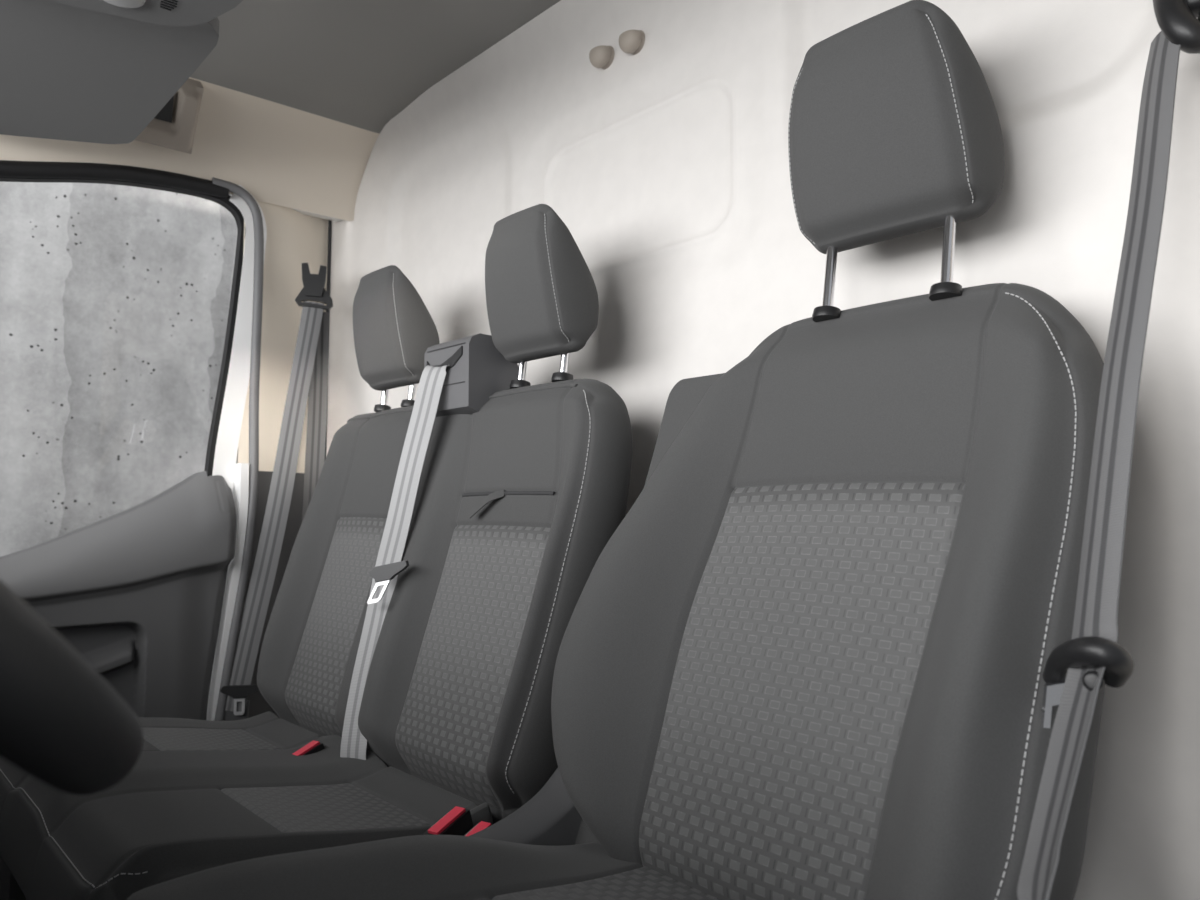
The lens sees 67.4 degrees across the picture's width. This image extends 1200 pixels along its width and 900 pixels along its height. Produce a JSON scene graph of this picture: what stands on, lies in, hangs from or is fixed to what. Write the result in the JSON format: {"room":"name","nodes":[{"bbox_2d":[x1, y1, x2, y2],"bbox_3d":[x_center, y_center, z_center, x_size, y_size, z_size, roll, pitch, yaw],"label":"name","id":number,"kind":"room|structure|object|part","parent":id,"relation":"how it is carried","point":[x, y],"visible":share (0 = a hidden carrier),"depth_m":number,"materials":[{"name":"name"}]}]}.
{"room":"vehicle interior","nodes":[
{"label":"vehicle interior","id":0,"kind":"room"},
{"bbox_2d":[292,208,341,221],"bbox_3d":[-1.190,-0.744,1.830,1.500,0.260,0.050,3,-5,-41],"label":"wall","id":1,"kind":"structure","parent":0,"point":[300,211],"depth_m":2.26,"materials":[{"name":"white paint"}]},
{"bbox_2d":[0,160,263,720],"bbox_3d":[-1.319,0.081,1.567,1.439,1.441,0.059,3,-5,-41],"label":"door frame","id":2,"kind":"structure","parent":1,"relation":"attached to","point":[236,189],"depth_m":1.99,"materials":[{"name":"grey rubber"}]},
{"bbox_2d":[0,177,266,899],"bbox_3d":[-1.322,0.129,1.581,1.458,1.546,0.132,3,-5,-41],"label":"door","id":3,"kind":"structure","parent":1,"relation":"in","point":[145,593],"depth_m":1.89,"materials":[{"name":"grey plastic"}]},
{"bbox_3d":[-1.307,0.434,1.574,1.286,0.836,0.132,3,-5,-41],"label":"trim panel","id":4,"kind":"part","parent":3,"relation":"part of","materials":[{"name":"grey plastic"}]},
{"bbox_2d":[135,78,203,153],"bbox_3d":[-0.921,-0.714,1.871,0.158,0.163,0.114,3,-5,-41],"label":"handle","id":5,"kind":"object","parent":1,"relation":"attached to","point":[174,126],"visible":0.47,"depth_m":1.87,"materials":[{"name":"beige plastic"}]},
{"bbox_2d":[0,77,378,220],"bbox_3d":[-1.027,-0.565,1.820,1.246,0.506,0.123,3,-5,-41],"label":"trim","id":6,"kind":"structure","parent":1,"relation":"attached to","point":[286,156],"depth_m":2.07,"materials":[{"name":"beige plastic"}]},
{"bbox_2d":[237,200,327,472],"bbox_3d":[-0.760,-0.299,2.198,0.031,0.760,0.291,-2,-4,26],"label":"trim","id":7,"kind":"structure","parent":1,"relation":"attached to","point":[294,238],"depth_m":2.15,"materials":[{"name":"beige plastic"}]},
{"bbox_2d":[190,0,559,133],"bbox_3d":[-0.373,-0.623,1.086,1.246,0.527,1.847,3,-5,-41],"label":"ceiling","id":8,"kind":"structure","parent":0,"point":[357,63],"depth_m":1.83,"materials":[{"name":"grey fabric"}]},
{"bbox_2d":[0,0,218,143],"bbox_3d":[-0.870,-0.648,1.479,0.323,0.088,0.691,3,-5,-41],"label":"sun visor","id":9,"kind":"object","parent":8,"relation":"attached to","point":[69,73],"visible":0.92,"depth_m":1.44,"materials":[{"name":"grey plastic"}]},
{"bbox_2d":[50,0,242,26],"bbox_3d":[-0.592,-0.716,1.070,0.350,0.269,0.375,3,-5,-41],"label":"console","id":10,"kind":"object","parent":8,"relation":"attached to","point":[185,13],"visible":1,"depth_m":1.19,"materials":[{"name":"grey plastic"}]},
{"bbox_2d":[160,0,177,10],"bbox_3d":[-0.563,-0.582,1.175,0.019,0.002,0.029,3,-5,-41],"label":"grille","id":11,"kind":"object","parent":10,"relation":"attached to","point":[165,5],"depth_m":1.18,"materials":[{"name":"black plastic"}]},
{"bbox_2d":[326,0,1199,899],"bbox_3d":[-0.009,0.020,1.558,0.132,1.760,2.160,3,-5,-41],"label":"wall","id":12,"kind":"structure","parent":0,"point":[666,165],"depth_m":1.31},
{"bbox_2d":[243,471,304,718],"bbox_3d":[-0.752,0.496,2.136,0.041,0.885,0.292,-2,-4,26],"label":"trim","id":13,"kind":"structure","parent":12,"relation":"attached to","point":[258,705],"depth_m":2.08,"materials":[{"name":"grey plastic"}]},
{"bbox_2d":[220,263,332,720],"bbox_3d":[-0.731,0.096,2.051,0.241,1.077,0.079,3,-5,-41],"label":"belt","id":14,"kind":"object","parent":12,"relation":"hanging from","point":[308,380],"visible":0.84,"depth_m":2.07,"materials":[{"name":"grey fabric"}]},
{"bbox_3d":[-0.783,0.555,1.953,0.022,0.040,0.005,1,-4,-11],"label":"tongue blade","id":15,"kind":"part","parent":14,"relation":"part of","materials":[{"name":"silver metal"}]},
{"bbox_2d":[324,220,331,461],"bbox_3d":[-0.696,-0.263,2.295,0.009,0.700,0.015,3,-5,-41],"label":"trim","id":16,"kind":"structure","parent":12,"relation":"attached to","point":[329,221],"depth_m":2.30,"materials":[{"name":"grey plastic"}]},
{"bbox_2d":[589,45,614,68],"bbox_3d":[0.001,-0.698,1.591,0.035,0.043,0.045,3,-5,-41],"label":"coat hook","id":17,"kind":"object","parent":12,"relation":"attached to","point":[602,56],"visible":1,"depth_m":1.58,"materials":[{"name":"beige plastic"}]},
{"bbox_2d":[619,30,644,54],"bbox_3d":[0.052,-0.699,1.534,0.035,0.043,0.045,3,-5,-41],"label":"coat hook","id":18,"kind":"object","parent":12,"relation":"attached to","point":[630,41],"visible":1,"depth_m":1.52,"materials":[{"name":"beige plastic"}]},
{"bbox_2d":[1017,0,1199,899],"bbox_3d":[0.407,-0.117,0.726,0.447,0.873,0.080,3,-5,-39],"label":"belt","id":19,"kind":"object","parent":12,"relation":"hanging from","point":[1074,673],"visible":1,"depth_m":0.70,"materials":[{"name":"grey fabric"}]},
{"bbox_3d":[0.354,0.206,0.697,0.032,0.058,0.021,1,-4,-11],"label":"tongue blade","id":20,"kind":"part","parent":19,"relation":"part of","materials":[{"name":"silver metal"}]},
{"bbox_3d":[-0.649,0.870,0.828,1.920,0.030,2.200,3,-5,-41],"label":"floor","id":21,"kind":"structure","parent":0,"visible":0},
{"bbox_2d":[0,204,632,899],"bbox_3d":[-0.471,0.255,1.383,0.710,1.268,0.895,3,-5,-41],"label":"seat","id":22,"kind":"object","parent":21,"relation":"on","point":[523,487],"visible":0.89,"depth_m":1.32,"materials":[{"name":"grey fabric"}]},
{"bbox_3d":[-0.553,0.745,1.302,0.400,0.280,0.800,3,-5,-41],"label":"seat","id":23,"kind":"part","parent":22,"relation":"part of","materials":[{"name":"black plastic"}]},
{"bbox_2d":[0,711,492,899],"bbox_3d":[-0.576,0.518,1.301,0.465,0.191,0.853,3,-5,-41],"label":"seat cushion","id":24,"kind":"object","parent":22,"relation":"on","point":[198,795],"depth_m":1.15,"materials":[{"name":"grey fabric"}]},
{"bbox_2d":[293,740,323,755],"bbox_3d":[-0.456,0.524,1.415,0.027,0.128,0.070,-3,-4,35],"label":"seat belt buckle","id":25,"kind":"object","parent":22,"relation":"attached to","point":[313,746],"visible":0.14,"depth_m":1.41,"materials":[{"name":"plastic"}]},
{"bbox_3d":[-0.438,-0.126,1.838,0.025,0.095,0.013,3,-5,-41],"label":"post","id":26,"kind":"part","parent":22,"relation":"part of","materials":[{"name":"silver metal"}]},
{"bbox_2d":[340,365,450,759],"bbox_3d":[-0.325,0.208,1.442,0.171,0.713,0.094,3,-5,-41],"label":"belt","id":27,"kind":"object","parent":22,"relation":"attached to","point":[389,563],"visible":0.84,"depth_m":1.47,"materials":[{"name":"grey fabric"}]},
{"bbox_3d":[-0.346,0.220,1.411,0.039,0.044,0.007,-1,-4,14],"label":"tongue blade","id":28,"kind":"part","parent":27,"relation":"part of","materials":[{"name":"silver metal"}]},
{"bbox_3d":[-0.365,-0.131,1.756,0.025,0.095,0.013,3,-5,-41],"label":"post","id":29,"kind":"part","parent":22,"relation":"part of","materials":[{"name":"silver metal"}]},
{"bbox_3d":[-0.313,0.214,1.519,0.266,0.624,0.884,3,-5,-41],"label":"backrest","id":30,"kind":"part","parent":22,"relation":"part of","materials":[{"name":"grey fabric"}]},
{"bbox_2d":[422,806,473,835],"bbox_3d":[-0.179,0.498,1.081,0.027,0.128,0.073,-3,-4,35],"label":"seat belt buckle","id":31,"kind":"object","parent":22,"relation":"attached to","point":[457,821],"visible":0.23,"depth_m":1.08,"materials":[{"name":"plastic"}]},
{"bbox_3d":[-0.127,-0.148,1.488,0.025,0.095,0.013,3,-5,-41],"label":"post","id":32,"kind":"part","parent":22,"relation":"part of","materials":[{"name":"silver metal"}]},
{"bbox_3d":[-0.054,-0.153,1.406,0.025,0.095,0.013,3,-5,-41],"label":"post","id":33,"kind":"part","parent":22,"relation":"part of","materials":[{"name":"silver metal"}]},
{"bbox_2d":[126,0,1105,899],"bbox_3d":[0.052,0.170,0.794,0.852,1.352,0.659,3,-5,-41],"label":"seat","id":34,"kind":"object","parent":21,"relation":"on","point":[807,660],"visible":0.95,"depth_m":0.90,"materials":[{"name":"grey fabric"}]},
{"bbox_2d":[126,835,642,899],"bbox_3d":[-0.038,0.439,0.668,0.573,0.209,0.552,3,-5,-41],"label":"seat cushion","id":35,"kind":"object","parent":34,"relation":"on","point":[415,867],"depth_m":0.81,"materials":[{"name":"grey fabric"}]},
{"bbox_2d":[464,821,491,835],"bbox_3d":[-0.137,0.504,1.063,0.027,0.126,0.064,-3,-5,35],"label":"seat belt buckle","id":36,"kind":"object","parent":34,"relation":"attached to","point":[479,826],"visible":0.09,"depth_m":1.06,"materials":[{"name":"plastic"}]},
{"bbox_3d":[0.207,0.165,0.967,0.339,0.690,0.607,3,-5,-41],"label":"backrest","id":37,"kind":"part","parent":34,"relation":"part of","materials":[{"name":"grey fabric"}]},
{"bbox_3d":[0.284,-0.229,1.104,0.036,0.142,0.013,3,-5,-41],"label":"post","id":38,"kind":"part","parent":34,"relation":"part of","materials":[{"name":"silver metal"}]},
{"bbox_3d":[0.385,-0.237,0.991,0.036,0.142,0.013,3,-5,-41],"label":"post","id":39,"kind":"part","parent":34,"relation":"part of","materials":[{"name":"silver metal"}]},
{"bbox_3d":[-1.019,0.360,0.531,0.630,0.910,1.860,3,-5,-41],"label":"wall","id":40,"kind":"structure","parent":21,"relation":"on","visible":0},
{"bbox_2d":[0,580,142,794],"bbox_3d":[-0.385,0.024,0.393,0.331,0.331,0.413,3,-5,-41],"label":"steering wheel","id":41,"kind":"object","parent":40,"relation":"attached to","point":[62,724],"visible":1,"depth_m":0.34,"materials":[{"name":"grey"}]},
{"label":"outside","id":42,"kind":"structure","parent":0,"visible":0},
{"bbox_2d":[0,182,236,556],"bbox_3d":[-1.572,-0.323,2.763,6.000,4.200,0.200,3,-5,-41],"label":"wall","id":43,"kind":"structure","parent":42,"point":[115,299],"depth_m":2.70,"materials":[{"name":"concrete"}]}
]}

